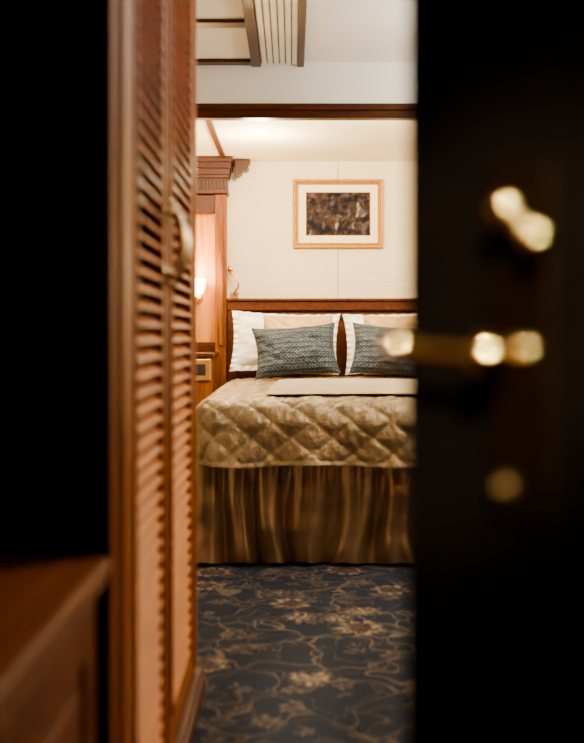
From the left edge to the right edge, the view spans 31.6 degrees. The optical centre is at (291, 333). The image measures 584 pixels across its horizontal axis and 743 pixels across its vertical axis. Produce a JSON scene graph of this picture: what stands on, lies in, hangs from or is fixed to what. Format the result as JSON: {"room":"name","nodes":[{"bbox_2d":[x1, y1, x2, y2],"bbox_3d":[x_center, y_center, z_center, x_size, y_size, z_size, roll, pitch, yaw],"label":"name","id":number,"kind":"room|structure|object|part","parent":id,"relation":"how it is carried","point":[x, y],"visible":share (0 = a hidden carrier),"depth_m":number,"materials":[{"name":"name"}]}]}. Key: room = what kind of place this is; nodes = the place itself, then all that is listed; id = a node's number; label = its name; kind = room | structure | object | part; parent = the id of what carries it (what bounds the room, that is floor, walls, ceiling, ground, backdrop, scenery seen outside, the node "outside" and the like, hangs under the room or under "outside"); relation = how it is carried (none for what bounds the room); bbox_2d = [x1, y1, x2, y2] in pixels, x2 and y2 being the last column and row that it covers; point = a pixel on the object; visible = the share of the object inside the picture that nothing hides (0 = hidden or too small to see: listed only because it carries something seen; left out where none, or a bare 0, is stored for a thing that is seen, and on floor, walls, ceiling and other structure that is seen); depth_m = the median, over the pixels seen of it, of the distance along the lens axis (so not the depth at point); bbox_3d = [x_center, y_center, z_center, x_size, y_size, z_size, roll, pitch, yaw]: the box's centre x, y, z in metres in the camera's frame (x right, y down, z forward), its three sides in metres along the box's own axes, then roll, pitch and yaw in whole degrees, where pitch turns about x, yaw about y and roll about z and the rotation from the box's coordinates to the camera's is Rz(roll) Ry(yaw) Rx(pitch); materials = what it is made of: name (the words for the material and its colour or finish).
{"room":"hotel room entryway","nodes":[
{"label":"hotel room entryway","id":0,"kind":"room"},
{"bbox_2d":[193,562,405,742],"bbox_3d":[0.590,1.020,2.650,3.020,0.100,7.900,0,0,0],"label":"floor","id":1,"kind":"structure","parent":0,"point":[288,652],"depth_m":3.12,"materials":[{"name":"carpet"}]},
{"bbox_2d":[0,557,109,742],"bbox_3d":[-0.536,0.646,0.973,0.548,0.648,1.045,0,0,0],"label":"base cabinet","id":2,"kind":"object","parent":1,"relation":"on","point":[48,604],"visible":1,"depth_m":1.26,"materials":[{"name":"brown wood"}]},
{"bbox_3d":[-0.291,0.640,1.235,0.018,0.520,0.500,0,0,0],"label":"cabinet door","id":3,"kind":"part","parent":2,"relation":"part of","materials":[{"name":"brown wood"}]},
{"bbox_2d":[0,0,204,742],"bbox_3d":[-0.509,-0.155,2.147,0.601,2.250,1.295,0,0,0],"label":"wardrobe","id":4,"kind":"object","parent":1,"relation":"on","point":[98,98],"visible":1,"depth_m":1.50,"materials":[{"name":"brown wood"}]},
{"bbox_3d":[-0.536,-0.155,1.510,0.547,2.250,0.020,0,0,0],"label":"panel","id":5,"kind":"part","parent":4,"relation":"part of","materials":[{"name":"brown wood"}]},
{"bbox_3d":[-0.267,-0.120,1.824,0.031,2.000,0.552,0,0,0],"label":"door","id":6,"kind":"part","parent":4,"relation":"part of","materials":[{"name":"brown wood"}]},
{"bbox_3d":[-0.272,-0.195,2.135,0.031,2.170,1.270,0,0,0],"label":"frame","id":7,"kind":"part","parent":4,"relation":"part of","materials":[{"name":"brown wood"}]},
{"bbox_3d":[-0.233,-0.182,2.060,0.048,0.180,0.042,0,0,0],"label":"handle","id":8,"kind":"part","parent":4,"relation":"part of","materials":[{"name":"brown metal"}]},
{"bbox_3d":[-0.267,-0.120,2.383,0.031,2.000,0.554,0,0,0],"label":"door","id":9,"kind":"part","parent":4,"relation":"part of","materials":[{"name":"brown wood"}]},
{"bbox_3d":[-0.233,-0.182,2.150,0.048,0.180,0.042,0,0,0],"label":"handle","id":10,"kind":"part","parent":4,"relation":"part of","materials":[{"name":"brown metal"}]},
{"bbox_2d":[197,352,218,404],"bbox_3d":[-0.632,0.540,6.147,0.365,0.860,0.385,0,0,0],"label":"nightstand","id":11,"kind":"object","parent":1,"relation":"on","point":[206,361],"visible":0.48,"depth_m":5.98,"materials":[{"name":"brown wood"}]},
{"bbox_3d":[-0.537,0.207,5.962,0.075,0.065,0.008,0,0,0],"label":"inset panel","id":12,"kind":"part","parent":11,"relation":"part of","materials":[{"name":"black plastic"}]},
{"bbox_3d":[-0.635,0.207,5.973,0.330,0.125,0.015,0,0,0],"label":"drawer","id":13,"kind":"part","parent":11,"relation":"part of","materials":[{"name":"brown wood"}]},
{"bbox_2d":[197,298,405,563],"bbox_3d":[0.291,0.371,5.362,1.489,1.183,2.197,0,0,0],"label":"bed","id":14,"kind":"object","parent":1,"relation":"on","point":[324,513],"visible":0.39,"depth_m":4.31,"materials":[{"name":"brown fabric"}]},
{"bbox_2d":[197,375,405,467],"bbox_3d":[0.290,0.399,5.236,1.495,0.295,2.073,0,0,0],"label":"bedspread","id":15,"kind":"object","parent":14,"relation":"on","point":[239,425],"visible":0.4,"depth_m":4.24,"materials":[{"name":"beige fabric"}]},
{"bbox_2d":[229,311,339,374],"bbox_3d":[-0.043,0.052,6.227,0.670,0.387,0.158,0,0,-1],"label":"pillow","id":16,"kind":"object","parent":15,"relation":"on","point":[244,356],"visible":0.34,"depth_m":6.20,"materials":[{"name":"white fabric"}]},
{"bbox_2d":[251,322,340,379],"bbox_3d":[0.021,0.095,5.856,0.502,0.325,0.194,0,0,-5],"label":"cushion","id":17,"kind":"object","parent":15,"relation":"on","point":[306,349],"visible":1,"depth_m":5.79,"materials":[{"name":"fabric"}]},
{"bbox_2d":[263,315,332,374],"bbox_3d":[0.035,0.065,6.057,0.412,0.351,0.158,0,0,2],"label":"satin pillow","id":18,"kind":"object","parent":15,"relation":"on","point":[270,322],"visible":0.19,"depth_m":6.05,"materials":[{"name":"beige fabric"}]},
{"bbox_2d":[264,378,405,394],"bbox_3d":[0.448,0.252,5.025,1.142,0.031,1.176,0,0,0],"label":"folded throw","id":19,"kind":"object","parent":15,"relation":"on","point":[307,385],"visible":0.6,"depth_m":4.75,"materials":[{"name":"beige fabric"}]},
{"bbox_2d":[342,314,405,374],"bbox_3d":[0.641,0.052,6.226,0.658,0.392,0.167,0,0,-6],"label":"pillow","id":20,"kind":"object","parent":15,"relation":"on","point":[348,319],"visible":0.12,"depth_m":6.23,"materials":[{"name":"white fabric"}]},
{"bbox_2d":[349,322,405,374],"bbox_3d":[0.574,0.095,5.851,0.507,0.325,0.200,0,0,2],"label":"cushion","id":21,"kind":"object","parent":15,"relation":"on","point":[366,359],"visible":0.44,"depth_m":5.80,"materials":[{"name":"fabric"}]},
{"bbox_2d":[363,315,405,374],"bbox_3d":[0.625,0.065,6.058,0.411,0.351,0.152,0,0,1],"label":"satin pillow","id":22,"kind":"object","parent":15,"relation":"on","point":[384,321],"visible":0.13,"depth_m":6.04,"materials":[{"name":"beige fabric"}]},
{"bbox_3d":[0.296,0.365,6.402,1.397,1.170,0.115,0,0,0],"label":"headboard","id":23,"kind":"part","parent":14,"relation":"part of","materials":[{"name":"brown wood"}]},
{"bbox_2d":[197,0,405,61],"bbox_3d":[0.590,-1.360,1.800,3.020,0.140,6.200,0,0,0],"label":"ceiling","id":24,"kind":"structure","parent":0,"point":[336,30],"depth_m":4.42,"materials":[{"name":"paint"}]},
{"bbox_2d":[197,19,245,27],"bbox_3d":[-0.485,-1.282,4.260,0.670,0.016,0.080,0,0,0],"label":"trim","id":25,"kind":"structure","parent":24,"relation":"attached to","point":[201,23],"depth_m":4.23,"materials":[{"name":"brown wood"}]},
{"bbox_2d":[241,0,306,66],"bbox_3d":[-0.068,-1.277,3.895,0.249,0.026,1.990,0,0,0],"label":"ceiling vent","id":26,"kind":"object","parent":24,"relation":"in","point":[280,35],"visible":1,"depth_m":4.33,"materials":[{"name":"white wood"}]},
{"bbox_3d":[-0.170,-1.277,3.895,0.045,0.026,1.990,0,0,0],"label":"rail","id":27,"kind":"part","parent":26,"relation":"part of","materials":[{"name":"brown wood"}]},
{"bbox_3d":[0.042,-1.277,3.895,0.030,0.026,1.990,0,0,0],"label":"rail","id":28,"kind":"part","parent":26,"relation":"part of","materials":[{"name":"brown wood"}]},
{"bbox_2d":[197,62,405,102],"bbox_3d":[0.590,-1.185,4.915,2.820,0.210,0.030,0,0,0],"label":"wall","id":29,"kind":"structure","parent":0,"point":[315,82],"depth_m":4.90,"materials":[{"name":"paint"}]},
{"bbox_2d":[197,59,250,64],"bbox_3d":[-0.485,-1.282,4.865,0.670,0.016,0.070,0,0,0],"label":"trim","id":30,"kind":"structure","parent":29,"relation":"attached to","point":[199,61],"depth_m":4.84,"materials":[{"name":"brown wood"}]},
{"bbox_2d":[197,103,405,120],"bbox_3d":[0.590,-1.058,4.920,2.820,0.067,0.080,0,0,0],"label":"beam","id":31,"kind":"structure","parent":29,"relation":"attached to","point":[205,111],"depth_m":4.89,"materials":[{"name":"brown wood"}]},
{"bbox_2d":[197,121,405,161],"bbox_3d":[0.590,-1.107,5.715,2.820,0.045,1.570,0,0,0],"label":"ceiling","id":32,"kind":"structure","parent":0,"point":[256,141],"depth_m":5.82,"materials":[{"name":"paint"}]},
{"bbox_2d":[206,121,224,158],"bbox_3d":[-0.420,-1.076,5.620,0.030,0.018,1.320,0,0,0],"label":"trim","id":33,"kind":"structure","parent":32,"relation":"attached to","point":[210,124],"depth_m":5.65,"materials":[{"name":"brown wood"}]},
{"bbox_2d":[227,162,405,297],"bbox_3d":[0.590,-0.230,6.550,3.020,2.400,0.100,0,0,0],"label":"wall","id":34,"kind":"structure","parent":0,"point":[262,257],"depth_m":6.50,"materials":[{"name":"paint"}]},
{"bbox_2d":[197,156,249,388],"bbox_3d":[-0.536,-0.056,6.385,0.548,2.052,0.210,0,0,0],"label":"wooden cabinet","id":35,"kind":"object","parent":34,"relation":"attached to","point":[213,172],"visible":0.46,"depth_m":6.36,"materials":[{"name":"brown wood"}]},
{"bbox_2d":[197,278,205,303],"bbox_3d":[-0.590,-0.263,6.364,0.126,0.155,0.153,0,0,0],"label":"wall sconce","id":36,"kind":"object","parent":35,"relation":"attached to","point":[201,282],"visible":0.45,"depth_m":6.32,"materials":[{"name":"white glass"}]},
{"bbox_3d":[-0.590,-0.220,6.391,0.069,0.069,0.097,0,0,0],"label":"arm","id":37,"kind":"part","parent":36,"relation":"part of","materials":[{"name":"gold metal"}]},
{"bbox_3d":[-0.590,-0.287,6.350,0.118,0.105,0.118,0,0,22],"label":"lamp shade","id":38,"kind":"part","parent":36,"relation":"part of","materials":[{"name":"white glass"}]},
{"bbox_3d":[-0.608,0.080,6.412,0.265,0.060,0.055,0,0,0],"label":"rail","id":39,"kind":"part","parent":35,"relation":"part of","materials":[{"name":"brown wood"}]},
{"bbox_3d":[-0.608,-0.805,6.412,0.265,0.110,0.055,0,0,0],"label":"rail","id":40,"kind":"part","parent":35,"relation":"part of","materials":[{"name":"brown wood"}]},
{"bbox_3d":[-0.609,0.055,6.465,0.403,1.830,0.050,0,0,0],"label":"panel","id":41,"kind":"part","parent":35,"relation":"part of","materials":[{"name":"brown wood"}]},
{"bbox_3d":[-0.586,-0.974,6.385,0.448,0.217,0.210,0,0,0],"label":"cornice","id":42,"kind":"part","parent":35,"relation":"part of","materials":[{"name":"brown wood"}]},
{"bbox_2d":[227,265,238,297],"bbox_3d":[-0.364,-0.327,6.453,0.076,0.204,0.092,0,0,0],"label":"light","id":43,"kind":"object","parent":34,"relation":"attached to","point":[234,294],"visible":0.94,"depth_m":6.43,"materials":[{"name":"gold metal"}]},
{"bbox_3d":[-0.364,-0.319,6.445,0.052,0.149,0.079,0,0,-24],"label":"gooseneck arm","id":44,"kind":"part","parent":43,"relation":"part of","materials":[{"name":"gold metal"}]},
{"bbox_2d":[231,292,238,297],"bbox_3d":[-0.360,-0.245,6.492,0.050,0.040,0.014,0,0,0],"label":"switch plate","id":45,"kind":"object","parent":34,"relation":"attached to","point":[236,295],"depth_m":6.49,"materials":[{"name":"gold metal"}]},
{"bbox_2d":[293,179,382,248],"bbox_3d":[0.290,-0.755,6.485,0.567,0.434,0.028,0,0,0],"label":"framed picture","id":46,"kind":"object","parent":34,"relation":"attached to","point":[327,213],"visible":1,"depth_m":6.49,"materials":[{"name":"wood"}]},
{"bbox_2d":[306,193,369,234],"bbox_3d":[0.290,-0.755,6.495,0.407,0.274,0.004,0,0,0],"label":"painting","id":47,"kind":"object","parent":46,"relation":"attached to","point":[326,213],"depth_m":6.49,"materials":[{"name":"fabric"}]},
{"bbox_3d":[0.590,-0.160,0.200,2.820,2.260,0.100,0,0,0],"label":"wall","id":48,"kind":"structure","parent":0,"visible":0},
{"bbox_2d":[378,0,583,742],"bbox_3d":[0.353,-0.055,0.521,0.770,2.030,0.103,0,0,45],"label":"entry door","id":49,"kind":"structure","parent":48,"relation":"in","point":[490,346],"depth_m":0.74,"materials":[{"name":"paint"}]},
{"bbox_3d":[0.113,0.011,0.729,0.106,0.033,0.057,0,0,45],"label":"lever handle","id":50,"kind":"part","parent":49,"relation":"part of","materials":[{"name":"gold metal"}]}
]}

